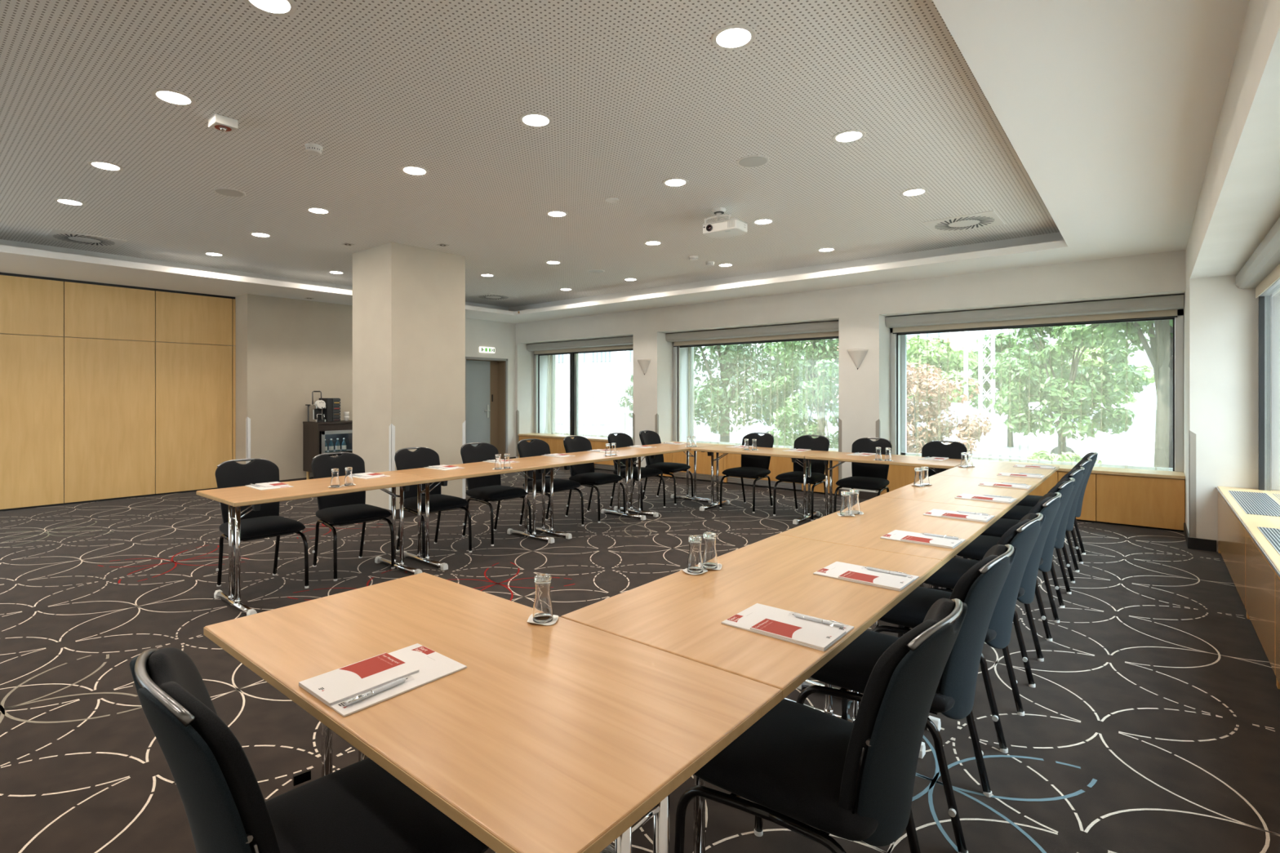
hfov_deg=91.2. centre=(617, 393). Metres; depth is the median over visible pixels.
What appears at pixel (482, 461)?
folder
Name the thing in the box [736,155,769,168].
ceiling speaker
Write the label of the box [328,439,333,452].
water bottle
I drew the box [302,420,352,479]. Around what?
base cabinet
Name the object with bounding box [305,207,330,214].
recessed light
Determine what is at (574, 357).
window
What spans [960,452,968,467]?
water glass
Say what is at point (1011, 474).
notepad
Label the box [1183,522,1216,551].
baseboard
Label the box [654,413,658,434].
guard
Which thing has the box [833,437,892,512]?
banquet chair
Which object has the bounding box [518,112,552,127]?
recessed light
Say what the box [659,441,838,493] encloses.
base cabinet
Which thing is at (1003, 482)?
pen
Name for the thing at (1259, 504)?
grille
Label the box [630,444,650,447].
notepad
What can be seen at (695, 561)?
water glass
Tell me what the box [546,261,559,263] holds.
diffuser
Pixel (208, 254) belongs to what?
diffuser
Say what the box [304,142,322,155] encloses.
smoke detector
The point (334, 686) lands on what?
notepad
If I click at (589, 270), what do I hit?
ceiling speaker
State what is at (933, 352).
street tree
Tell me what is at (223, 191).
ceiling speaker
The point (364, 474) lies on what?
notepad
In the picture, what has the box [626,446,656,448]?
folder
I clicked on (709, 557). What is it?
water glass
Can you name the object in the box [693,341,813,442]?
tree
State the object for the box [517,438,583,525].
banquet chair
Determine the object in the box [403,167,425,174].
diffuser
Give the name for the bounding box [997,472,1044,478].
folder
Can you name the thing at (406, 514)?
baseboard
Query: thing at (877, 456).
water glass
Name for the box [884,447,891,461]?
water glass
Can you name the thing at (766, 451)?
folding table
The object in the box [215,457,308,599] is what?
banquet chair
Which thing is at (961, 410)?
van
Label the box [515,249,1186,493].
wall
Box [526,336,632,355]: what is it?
roller blind
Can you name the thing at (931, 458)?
notepad
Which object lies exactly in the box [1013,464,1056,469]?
folder
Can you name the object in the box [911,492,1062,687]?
banquet chair
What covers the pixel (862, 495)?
baseboard
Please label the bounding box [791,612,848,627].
pen
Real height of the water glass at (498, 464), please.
0.126 m
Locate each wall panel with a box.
[0,275,63,509]
[64,281,155,502]
[155,291,232,493]
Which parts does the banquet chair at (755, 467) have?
leg, leg, seat, seat frame, backrest, leg, leg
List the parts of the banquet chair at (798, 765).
leg, leg, seat, seat frame, leg, backrest, leg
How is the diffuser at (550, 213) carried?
attached to the recessed light at (552, 213)
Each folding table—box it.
[195,471,435,616]
[203,572,782,852]
[388,457,564,570]
[515,448,653,538]
[560,534,942,852]
[610,442,717,517]
[690,444,829,524]
[777,496,1004,731]
[804,451,960,515]
[878,474,1038,590]
[936,460,1059,560]
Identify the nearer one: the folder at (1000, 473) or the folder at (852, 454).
the folder at (1000, 473)
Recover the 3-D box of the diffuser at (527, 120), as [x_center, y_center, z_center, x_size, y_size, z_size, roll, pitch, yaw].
[-0.495,-1.658,3.799,0.158,0.001,0.158,0,0,40]
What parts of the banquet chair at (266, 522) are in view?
leg, leg, backrest, seat, seat frame, leg, leg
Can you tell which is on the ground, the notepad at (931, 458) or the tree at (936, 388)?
the tree at (936, 388)
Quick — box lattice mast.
[977,329,995,450]
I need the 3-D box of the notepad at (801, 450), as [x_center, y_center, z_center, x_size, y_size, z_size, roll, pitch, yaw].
[2.092,0.642,7.136,0.148,0.005,0.208,0,0,40]
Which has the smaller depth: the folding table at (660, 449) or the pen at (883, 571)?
the pen at (883, 571)
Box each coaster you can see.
[527,613,558,625]
[682,568,707,574]
[702,563,721,569]
[836,512,854,516]
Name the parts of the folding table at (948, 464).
leg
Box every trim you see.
[0,272,235,511]
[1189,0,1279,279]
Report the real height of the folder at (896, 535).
0.004 m
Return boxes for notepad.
[255,481,288,487]
[298,652,418,705]
[354,472,383,476]
[432,464,457,468]
[546,453,569,456]
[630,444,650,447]
[750,613,845,649]
[791,448,809,451]
[838,567,914,590]
[855,452,875,455]
[900,533,961,547]
[927,457,948,459]
[941,511,992,521]
[970,495,1015,502]
[992,483,1031,488]
[1009,473,1043,478]
[1024,465,1055,468]
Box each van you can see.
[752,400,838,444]
[906,401,1004,451]
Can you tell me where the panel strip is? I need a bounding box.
[232,298,235,459]
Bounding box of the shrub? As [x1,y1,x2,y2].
[1026,449,1102,463]
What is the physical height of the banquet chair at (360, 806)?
0.892 m
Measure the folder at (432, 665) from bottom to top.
0.004 m
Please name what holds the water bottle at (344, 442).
in the fridge
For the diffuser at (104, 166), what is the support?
attached to the recessed light at (106, 166)
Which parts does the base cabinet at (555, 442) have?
door panel, door panel, door panel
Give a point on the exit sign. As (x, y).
(482, 349)
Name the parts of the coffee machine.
water tank, panel, lever, panel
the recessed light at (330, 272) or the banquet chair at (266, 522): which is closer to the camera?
the banquet chair at (266, 522)
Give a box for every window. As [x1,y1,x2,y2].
[533,349,632,439]
[672,337,838,451]
[889,309,1183,471]
[1257,277,1279,502]
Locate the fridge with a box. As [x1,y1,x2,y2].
[319,429,352,457]
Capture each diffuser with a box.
[57,200,81,204]
[91,162,119,169]
[156,91,191,104]
[206,253,222,255]
[249,0,290,13]
[252,233,269,236]
[308,208,328,213]
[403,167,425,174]
[522,115,548,125]
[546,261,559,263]
[548,211,565,216]
[646,241,660,244]
[665,179,685,186]
[716,28,751,47]
[755,219,771,223]
[819,248,833,251]
[835,132,862,142]
[903,189,924,195]
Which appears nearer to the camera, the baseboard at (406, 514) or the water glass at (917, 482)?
the water glass at (917, 482)
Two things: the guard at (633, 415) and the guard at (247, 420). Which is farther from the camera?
the guard at (633, 415)
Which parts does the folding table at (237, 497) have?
leg, leg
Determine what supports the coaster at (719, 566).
on the folding table at (682, 614)
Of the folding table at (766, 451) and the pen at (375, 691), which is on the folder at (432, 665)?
the pen at (375, 691)
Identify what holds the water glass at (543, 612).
on the coaster at (530, 620)
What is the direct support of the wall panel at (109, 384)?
attached to the wall at (287, 350)
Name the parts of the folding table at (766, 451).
leg, leg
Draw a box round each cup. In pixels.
[343,411,349,416]
[343,416,349,421]
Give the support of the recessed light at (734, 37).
in the ceiling at (637, 95)
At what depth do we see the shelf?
9.67 m
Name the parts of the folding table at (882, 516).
leg, leg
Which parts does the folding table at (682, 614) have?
leg, leg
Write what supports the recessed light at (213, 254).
in the ceiling at (637, 95)
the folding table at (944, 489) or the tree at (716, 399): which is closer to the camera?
the folding table at (944, 489)
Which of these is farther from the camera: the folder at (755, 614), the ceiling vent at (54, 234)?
the ceiling vent at (54, 234)
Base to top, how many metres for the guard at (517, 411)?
0.949 m
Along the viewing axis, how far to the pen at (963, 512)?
3.34 m
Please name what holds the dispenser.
on the base cabinet at (311, 430)
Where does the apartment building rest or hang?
on the ground
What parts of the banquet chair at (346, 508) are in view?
leg, leg, backrest, seat frame, seat, leg, leg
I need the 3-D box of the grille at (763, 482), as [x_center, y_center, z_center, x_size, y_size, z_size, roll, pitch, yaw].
[2.141,1.314,9.192,1.192,0.092,0.024,0,0,40]
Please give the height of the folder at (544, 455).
0.004 m
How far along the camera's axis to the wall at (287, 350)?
9.30 m
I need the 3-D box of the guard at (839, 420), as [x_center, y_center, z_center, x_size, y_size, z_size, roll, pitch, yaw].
[3.000,0.799,8.413,0.046,0.949,0.046,0,0,40]
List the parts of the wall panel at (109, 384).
panel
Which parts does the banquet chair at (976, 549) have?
seat, leg, leg, backrest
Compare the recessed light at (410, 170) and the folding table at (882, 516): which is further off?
the recessed light at (410, 170)
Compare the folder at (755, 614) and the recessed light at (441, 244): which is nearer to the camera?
the folder at (755, 614)
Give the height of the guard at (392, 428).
0.949 m
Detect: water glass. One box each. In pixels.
[330,468,339,487]
[344,466,353,485]
[494,453,501,469]
[503,453,510,468]
[532,573,553,623]
[604,443,610,456]
[610,443,616,455]
[686,435,691,447]
[687,535,702,573]
[691,435,696,446]
[702,531,717,568]
[743,438,749,449]
[751,439,756,450]
[840,490,851,515]
[849,488,860,513]
[875,447,881,460]
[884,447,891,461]
[913,467,923,486]
[920,466,929,484]
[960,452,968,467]
[966,452,973,466]
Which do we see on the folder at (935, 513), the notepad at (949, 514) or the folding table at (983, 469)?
the notepad at (949, 514)
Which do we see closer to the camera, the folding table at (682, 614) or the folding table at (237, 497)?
the folding table at (682, 614)
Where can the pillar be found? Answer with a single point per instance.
(409, 301)
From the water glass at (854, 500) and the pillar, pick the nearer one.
the water glass at (854, 500)
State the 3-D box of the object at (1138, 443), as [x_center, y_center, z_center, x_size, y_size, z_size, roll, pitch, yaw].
[15.488,1.280,18.971,4.895,1.999,1.980,0,0,40]
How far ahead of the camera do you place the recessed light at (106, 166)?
4.56 m
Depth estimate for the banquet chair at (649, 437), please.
8.09 m
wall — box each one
[0,281,506,502]
[465,318,515,457]
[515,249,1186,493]
[833,444,1099,462]
[1183,236,1257,551]
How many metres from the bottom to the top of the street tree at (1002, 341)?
4.972 m
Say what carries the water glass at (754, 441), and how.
on the coaster
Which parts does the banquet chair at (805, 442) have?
leg, leg, seat, seat frame, backrest, leg, leg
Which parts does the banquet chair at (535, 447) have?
leg, backrest, leg, leg, seat, leg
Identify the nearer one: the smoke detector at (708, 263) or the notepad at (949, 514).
the notepad at (949, 514)
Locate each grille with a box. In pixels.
[594,463,614,470]
[672,471,723,481]
[727,220,734,227]
[727,476,801,489]
[1227,490,1279,516]
[1257,526,1279,554]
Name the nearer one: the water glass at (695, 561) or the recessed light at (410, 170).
the water glass at (695, 561)
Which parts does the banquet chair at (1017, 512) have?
seat, leg, leg, backrest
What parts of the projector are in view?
mount arm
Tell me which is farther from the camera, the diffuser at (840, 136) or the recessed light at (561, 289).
the recessed light at (561, 289)
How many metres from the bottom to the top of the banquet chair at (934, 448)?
0.892 m
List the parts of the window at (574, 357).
frame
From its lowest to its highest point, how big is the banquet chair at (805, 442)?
0.892 m
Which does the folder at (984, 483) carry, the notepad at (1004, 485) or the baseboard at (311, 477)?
the notepad at (1004, 485)
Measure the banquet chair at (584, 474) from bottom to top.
0.892 m
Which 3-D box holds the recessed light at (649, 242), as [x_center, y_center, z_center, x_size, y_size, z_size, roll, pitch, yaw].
[0.394,-1.657,6.901,0.208,0.004,0.208,0,0,40]
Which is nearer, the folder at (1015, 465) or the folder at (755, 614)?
the folder at (755, 614)
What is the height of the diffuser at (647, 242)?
0.001 m
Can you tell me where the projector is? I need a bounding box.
[702,207,746,238]
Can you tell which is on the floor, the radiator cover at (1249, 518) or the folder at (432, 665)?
the radiator cover at (1249, 518)
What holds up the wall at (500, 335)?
attached to the wall at (287, 350)
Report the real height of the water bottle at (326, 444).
0.194 m
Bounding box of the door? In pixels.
[465,356,507,459]
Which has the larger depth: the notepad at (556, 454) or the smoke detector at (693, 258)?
the smoke detector at (693, 258)
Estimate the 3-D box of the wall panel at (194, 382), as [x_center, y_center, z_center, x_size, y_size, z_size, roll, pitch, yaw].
[-5.945,-0.016,8.823,0.012,2.744,0.928,0,0,40]
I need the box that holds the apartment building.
[831,330,977,417]
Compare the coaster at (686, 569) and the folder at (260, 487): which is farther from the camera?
the folder at (260, 487)
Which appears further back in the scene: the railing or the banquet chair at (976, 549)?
the railing
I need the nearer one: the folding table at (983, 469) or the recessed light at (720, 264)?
the folding table at (983, 469)
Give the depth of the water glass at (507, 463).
5.41 m
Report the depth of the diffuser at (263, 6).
2.68 m
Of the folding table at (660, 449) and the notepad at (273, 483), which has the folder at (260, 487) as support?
the notepad at (273, 483)
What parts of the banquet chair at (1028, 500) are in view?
seat, leg, leg, backrest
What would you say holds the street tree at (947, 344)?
on the ground
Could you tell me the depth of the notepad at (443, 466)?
5.49 m
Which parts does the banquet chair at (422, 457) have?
leg, leg, backrest, seat frame, seat, leg, leg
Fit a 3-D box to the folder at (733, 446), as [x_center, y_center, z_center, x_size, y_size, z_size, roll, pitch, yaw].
[1.480,0.646,7.601,0.210,0.004,0.297,0,0,42]
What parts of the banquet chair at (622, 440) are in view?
leg, backrest, leg, leg, seat, leg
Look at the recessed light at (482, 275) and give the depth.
8.79 m
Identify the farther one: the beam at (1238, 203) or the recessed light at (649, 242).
the recessed light at (649, 242)
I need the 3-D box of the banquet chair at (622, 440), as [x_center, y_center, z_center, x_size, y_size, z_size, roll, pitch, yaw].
[0.199,0.934,7.611,0.626,0.892,0.471,0,0,40]
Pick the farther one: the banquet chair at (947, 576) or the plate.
the plate
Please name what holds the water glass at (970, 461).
on the coaster
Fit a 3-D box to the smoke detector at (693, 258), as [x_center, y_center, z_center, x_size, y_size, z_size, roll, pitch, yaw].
[0.926,-1.637,7.590,0.110,0.046,0.110,0,0,40]
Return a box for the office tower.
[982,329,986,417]
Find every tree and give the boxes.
[615,373,632,417]
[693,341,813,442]
[752,338,838,448]
[906,334,983,402]
[906,335,959,403]
[906,361,992,453]
[968,332,1064,447]
[989,324,1150,454]
[1015,340,1155,410]
[1063,319,1173,467]
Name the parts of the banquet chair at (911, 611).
leg, leg, seat, leg, leg, backrest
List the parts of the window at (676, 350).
frame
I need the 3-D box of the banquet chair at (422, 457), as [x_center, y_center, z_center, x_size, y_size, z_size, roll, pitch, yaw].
[-1.649,0.934,5.488,0.626,0.892,0.471,0,0,43]
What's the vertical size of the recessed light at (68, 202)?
0.004 m
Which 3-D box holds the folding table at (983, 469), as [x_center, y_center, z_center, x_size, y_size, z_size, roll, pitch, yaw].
[3.262,1.014,5.331,0.698,0.730,1.398,0,0,40]
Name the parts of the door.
handle plate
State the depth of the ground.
31.61 m
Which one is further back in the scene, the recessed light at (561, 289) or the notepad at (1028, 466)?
the recessed light at (561, 289)
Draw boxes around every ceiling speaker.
[213,187,245,197]
[587,269,604,272]
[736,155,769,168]
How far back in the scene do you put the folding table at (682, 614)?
1.94 m
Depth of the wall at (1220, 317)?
5.46 m
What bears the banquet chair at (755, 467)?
on the floor
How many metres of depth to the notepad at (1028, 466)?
5.46 m
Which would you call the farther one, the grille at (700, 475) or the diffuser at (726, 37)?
the grille at (700, 475)
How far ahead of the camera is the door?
12.40 m
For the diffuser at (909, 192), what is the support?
attached to the recessed light at (913, 192)
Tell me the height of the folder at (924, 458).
0.004 m
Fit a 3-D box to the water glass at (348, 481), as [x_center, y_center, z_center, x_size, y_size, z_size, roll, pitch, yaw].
[-1.897,0.584,4.422,0.058,0.126,0.058,0,0,-2]
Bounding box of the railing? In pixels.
[556,409,632,433]
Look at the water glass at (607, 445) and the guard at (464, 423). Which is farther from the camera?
the guard at (464, 423)
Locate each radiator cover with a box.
[880,454,1185,530]
[1216,486,1279,688]
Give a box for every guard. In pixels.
[245,417,250,463]
[389,423,395,510]
[462,421,465,498]
[515,409,519,456]
[632,413,635,445]
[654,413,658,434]
[838,417,841,488]
[875,418,879,492]
[1188,430,1195,537]
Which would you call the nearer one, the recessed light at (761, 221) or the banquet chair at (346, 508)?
the banquet chair at (346, 508)
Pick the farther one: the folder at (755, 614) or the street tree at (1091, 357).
the street tree at (1091, 357)
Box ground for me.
[729,404,1154,466]
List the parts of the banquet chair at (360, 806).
backrest, seat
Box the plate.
[604,197,618,202]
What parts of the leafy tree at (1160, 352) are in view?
crown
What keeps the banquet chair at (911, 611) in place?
on the floor
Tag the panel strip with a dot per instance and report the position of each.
(233, 300)
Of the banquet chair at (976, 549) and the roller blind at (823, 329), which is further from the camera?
the roller blind at (823, 329)
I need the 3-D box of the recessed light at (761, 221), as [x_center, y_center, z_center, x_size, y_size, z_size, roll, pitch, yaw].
[1.407,-1.657,6.040,0.208,0.004,0.208,0,0,40]
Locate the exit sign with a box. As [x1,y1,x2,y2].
[479,346,494,353]
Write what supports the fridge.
in the base cabinet at (311, 430)
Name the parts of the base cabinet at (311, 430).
leg, drawer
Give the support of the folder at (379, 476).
on the folding table at (237, 497)
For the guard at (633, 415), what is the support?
attached to the wall at (860, 312)
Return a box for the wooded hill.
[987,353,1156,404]
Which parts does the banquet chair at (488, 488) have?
leg, backrest, leg, seat frame, seat, leg, leg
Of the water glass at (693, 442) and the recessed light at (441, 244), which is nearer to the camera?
the recessed light at (441, 244)
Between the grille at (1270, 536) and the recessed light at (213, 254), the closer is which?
the grille at (1270, 536)
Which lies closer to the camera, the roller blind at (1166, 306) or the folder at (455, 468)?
the folder at (455, 468)
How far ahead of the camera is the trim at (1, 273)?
8.07 m
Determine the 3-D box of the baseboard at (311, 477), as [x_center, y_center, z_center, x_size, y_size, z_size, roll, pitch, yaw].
[-3.843,1.329,10.940,0.474,0.099,4.965,0,0,40]
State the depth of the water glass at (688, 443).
7.59 m
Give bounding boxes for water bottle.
[324,439,327,452]
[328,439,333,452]
[335,438,340,451]
[342,438,346,450]
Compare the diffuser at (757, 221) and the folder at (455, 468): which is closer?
the folder at (455, 468)
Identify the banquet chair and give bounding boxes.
[129,647,488,852]
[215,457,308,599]
[311,452,394,581]
[394,447,471,557]
[460,442,531,546]
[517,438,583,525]
[563,435,625,523]
[607,432,665,510]
[639,430,693,505]
[674,598,967,852]
[719,432,773,513]
[773,435,829,520]
[796,544,1017,852]
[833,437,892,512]
[871,512,1045,753]
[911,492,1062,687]
[921,440,967,476]
[955,477,1075,641]
[971,466,1085,608]
[1000,458,1093,582]
[1015,452,1097,564]
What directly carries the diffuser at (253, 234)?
attached to the recessed light at (256, 234)
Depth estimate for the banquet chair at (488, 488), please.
6.02 m
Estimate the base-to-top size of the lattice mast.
9.013 m
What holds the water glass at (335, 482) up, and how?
on the coaster
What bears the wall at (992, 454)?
on the ground
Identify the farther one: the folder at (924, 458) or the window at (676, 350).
the window at (676, 350)
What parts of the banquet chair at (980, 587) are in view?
leg, leg, seat, seat frame, leg, backrest, leg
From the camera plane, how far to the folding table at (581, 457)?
6.36 m
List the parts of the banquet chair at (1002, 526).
seat, leg, leg, backrest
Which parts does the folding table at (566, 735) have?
leg, leg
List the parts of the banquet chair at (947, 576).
leg, seat, leg, leg, backrest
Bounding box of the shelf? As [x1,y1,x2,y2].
[324,448,352,453]
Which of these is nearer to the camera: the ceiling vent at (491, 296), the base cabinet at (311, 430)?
the base cabinet at (311, 430)
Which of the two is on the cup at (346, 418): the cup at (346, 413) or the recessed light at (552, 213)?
the cup at (346, 413)
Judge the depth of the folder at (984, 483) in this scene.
4.42 m
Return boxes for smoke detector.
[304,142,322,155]
[688,255,697,261]
[705,261,714,266]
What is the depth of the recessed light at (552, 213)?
5.78 m
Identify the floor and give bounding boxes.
[0,466,1279,852]
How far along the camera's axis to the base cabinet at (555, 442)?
11.90 m
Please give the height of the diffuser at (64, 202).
0.001 m
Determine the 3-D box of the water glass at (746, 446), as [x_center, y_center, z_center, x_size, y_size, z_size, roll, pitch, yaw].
[1.486,0.584,7.207,0.058,0.126,0.058,0,0,36]
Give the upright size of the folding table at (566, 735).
0.730 m
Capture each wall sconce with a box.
[636,358,650,374]
[847,348,868,369]
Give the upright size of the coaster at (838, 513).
0.007 m
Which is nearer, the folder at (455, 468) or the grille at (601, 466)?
the folder at (455, 468)
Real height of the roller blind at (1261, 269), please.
0.208 m
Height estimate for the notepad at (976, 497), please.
0.005 m
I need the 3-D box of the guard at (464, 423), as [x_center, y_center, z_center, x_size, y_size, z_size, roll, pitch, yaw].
[-1.871,0.799,7.585,0.046,0.949,0.046,0,0,40]
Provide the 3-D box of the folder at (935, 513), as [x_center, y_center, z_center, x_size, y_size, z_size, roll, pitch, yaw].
[1.812,0.646,3.326,0.297,0.004,0.210,0,0,41]
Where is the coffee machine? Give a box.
[305,391,325,422]
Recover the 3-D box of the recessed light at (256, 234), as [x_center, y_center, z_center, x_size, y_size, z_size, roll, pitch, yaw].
[-3.728,-1.657,6.543,0.208,0.004,0.208,0,0,40]
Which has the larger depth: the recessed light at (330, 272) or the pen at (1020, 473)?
the recessed light at (330, 272)
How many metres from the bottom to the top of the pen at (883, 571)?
0.015 m
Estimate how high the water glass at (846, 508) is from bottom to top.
0.126 m
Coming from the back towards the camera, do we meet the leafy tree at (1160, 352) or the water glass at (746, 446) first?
the leafy tree at (1160, 352)
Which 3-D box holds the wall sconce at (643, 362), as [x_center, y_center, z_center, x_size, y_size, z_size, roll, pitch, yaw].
[0.421,-0.448,10.496,0.268,0.275,0.130,0,0,40]
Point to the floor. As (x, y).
(1150, 723)
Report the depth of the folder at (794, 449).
7.03 m
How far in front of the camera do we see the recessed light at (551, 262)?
7.91 m
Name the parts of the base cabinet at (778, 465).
door panel, door panel, door panel, door panel, door panel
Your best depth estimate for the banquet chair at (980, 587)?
1.94 m
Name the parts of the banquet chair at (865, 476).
leg, seat frame, seat, backrest, leg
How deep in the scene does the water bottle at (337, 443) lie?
9.46 m
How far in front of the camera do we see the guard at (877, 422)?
8.08 m
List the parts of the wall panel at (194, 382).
panel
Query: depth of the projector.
5.60 m
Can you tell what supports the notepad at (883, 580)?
on the folder at (836, 569)
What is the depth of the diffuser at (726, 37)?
2.92 m
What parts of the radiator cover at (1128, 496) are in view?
door panel, door panel, door panel, door panel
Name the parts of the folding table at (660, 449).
leg, leg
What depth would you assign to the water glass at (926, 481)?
4.43 m
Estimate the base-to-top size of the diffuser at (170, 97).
0.001 m
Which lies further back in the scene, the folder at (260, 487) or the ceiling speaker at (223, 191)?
the ceiling speaker at (223, 191)
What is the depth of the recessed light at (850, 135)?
4.04 m
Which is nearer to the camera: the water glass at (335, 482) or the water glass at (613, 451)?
the water glass at (335, 482)
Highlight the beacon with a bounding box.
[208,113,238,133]
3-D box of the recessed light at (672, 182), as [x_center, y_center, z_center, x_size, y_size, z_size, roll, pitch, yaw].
[0.456,-1.657,4.920,0.208,0.004,0.208,0,0,40]
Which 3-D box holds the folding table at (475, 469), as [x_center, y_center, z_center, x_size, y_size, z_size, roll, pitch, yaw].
[-1.206,1.014,5.535,0.698,0.730,1.382,0,0,40]
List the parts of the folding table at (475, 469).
leg, leg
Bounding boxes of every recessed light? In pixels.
[53,198,85,205]
[87,160,124,171]
[151,88,195,106]
[203,252,224,256]
[243,0,297,16]
[248,232,271,237]
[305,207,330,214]
[328,271,344,274]
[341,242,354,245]
[400,165,429,175]
[437,243,448,246]
[480,274,494,276]
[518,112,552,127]
[545,210,568,217]
[545,260,561,264]
[559,288,572,290]
[623,278,637,280]
[644,240,662,245]
[662,177,688,186]
[711,24,756,50]
[717,263,733,266]
[752,218,774,224]
[817,247,835,252]
[831,129,866,142]
[900,187,928,196]
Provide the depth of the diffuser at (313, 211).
5.68 m
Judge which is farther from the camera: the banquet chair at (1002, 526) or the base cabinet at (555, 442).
the base cabinet at (555, 442)
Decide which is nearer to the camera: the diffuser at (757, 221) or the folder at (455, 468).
the folder at (455, 468)
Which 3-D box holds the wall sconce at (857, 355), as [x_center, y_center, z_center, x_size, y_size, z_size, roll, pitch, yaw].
[3.128,-0.448,8.199,0.268,0.275,0.130,0,0,40]
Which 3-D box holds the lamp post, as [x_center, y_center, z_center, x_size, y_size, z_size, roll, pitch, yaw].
[13.339,-1.010,23.157,1.000,6.580,0.240,0,0,40]
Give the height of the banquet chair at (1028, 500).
0.892 m
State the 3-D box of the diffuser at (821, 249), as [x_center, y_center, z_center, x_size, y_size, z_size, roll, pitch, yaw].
[2.410,-1.658,7.222,0.158,0.001,0.158,0,0,40]
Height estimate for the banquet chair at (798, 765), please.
0.892 m
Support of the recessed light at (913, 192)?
in the ceiling at (637, 95)
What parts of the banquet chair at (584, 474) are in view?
leg, backrest, leg, leg, seat, leg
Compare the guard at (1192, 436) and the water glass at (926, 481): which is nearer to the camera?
the water glass at (926, 481)
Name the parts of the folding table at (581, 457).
leg, leg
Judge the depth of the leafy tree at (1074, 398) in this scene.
14.18 m
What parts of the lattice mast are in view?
leg, leg, leg, leg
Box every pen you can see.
[344,675,408,706]
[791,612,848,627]
[864,566,911,576]
[923,533,958,539]
[957,511,988,515]
[985,494,1011,498]
[1003,482,1026,484]
[1019,472,1041,475]
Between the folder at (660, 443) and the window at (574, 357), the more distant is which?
the window at (574, 357)
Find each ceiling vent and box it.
[42,229,126,248]
[468,293,518,301]
[922,210,1004,234]
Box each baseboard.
[279,457,515,482]
[385,498,466,519]
[838,488,877,499]
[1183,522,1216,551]
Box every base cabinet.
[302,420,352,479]
[518,432,614,470]
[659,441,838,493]
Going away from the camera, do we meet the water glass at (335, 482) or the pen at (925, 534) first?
the pen at (925, 534)
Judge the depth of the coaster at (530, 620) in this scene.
1.78 m
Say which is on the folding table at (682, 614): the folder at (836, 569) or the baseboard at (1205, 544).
the folder at (836, 569)
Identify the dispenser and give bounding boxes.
[319,398,340,422]
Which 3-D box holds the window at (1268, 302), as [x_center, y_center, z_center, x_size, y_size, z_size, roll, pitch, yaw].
[3.731,-0.070,3.249,0.084,1.900,5.310,0,0,40]
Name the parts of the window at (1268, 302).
pane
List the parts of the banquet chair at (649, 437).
leg, backrest, leg, seat, leg, leg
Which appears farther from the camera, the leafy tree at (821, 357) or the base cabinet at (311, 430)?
the leafy tree at (821, 357)
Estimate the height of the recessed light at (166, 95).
0.004 m
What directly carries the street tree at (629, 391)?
on the ground
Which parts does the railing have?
post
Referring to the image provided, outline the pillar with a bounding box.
[352,241,465,509]
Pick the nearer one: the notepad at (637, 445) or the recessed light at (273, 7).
the recessed light at (273, 7)
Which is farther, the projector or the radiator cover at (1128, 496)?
the radiator cover at (1128, 496)
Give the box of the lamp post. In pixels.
[963,331,968,404]
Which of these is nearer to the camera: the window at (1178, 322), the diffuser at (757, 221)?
the diffuser at (757, 221)
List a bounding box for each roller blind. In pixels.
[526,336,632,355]
[665,320,838,346]
[884,294,1184,333]
[1235,217,1279,298]
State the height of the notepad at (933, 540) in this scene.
0.005 m
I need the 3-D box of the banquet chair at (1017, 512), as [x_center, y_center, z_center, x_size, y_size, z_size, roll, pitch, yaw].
[3.284,0.934,4.848,0.626,0.892,0.471,0,0,40]
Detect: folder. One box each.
[245,484,293,490]
[298,643,466,716]
[351,475,390,479]
[425,466,464,470]
[482,461,518,463]
[542,454,575,457]
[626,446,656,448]
[660,443,686,444]
[721,603,853,651]
[725,445,751,448]
[782,448,810,452]
[813,561,919,591]
[846,453,875,456]
[880,529,965,549]
[918,457,946,461]
[923,508,994,522]
[954,493,1017,503]
[977,481,1031,489]
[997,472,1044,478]
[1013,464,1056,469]
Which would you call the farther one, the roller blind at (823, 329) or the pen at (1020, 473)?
the roller blind at (823, 329)
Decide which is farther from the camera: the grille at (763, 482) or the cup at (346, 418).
the cup at (346, 418)
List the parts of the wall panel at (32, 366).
panel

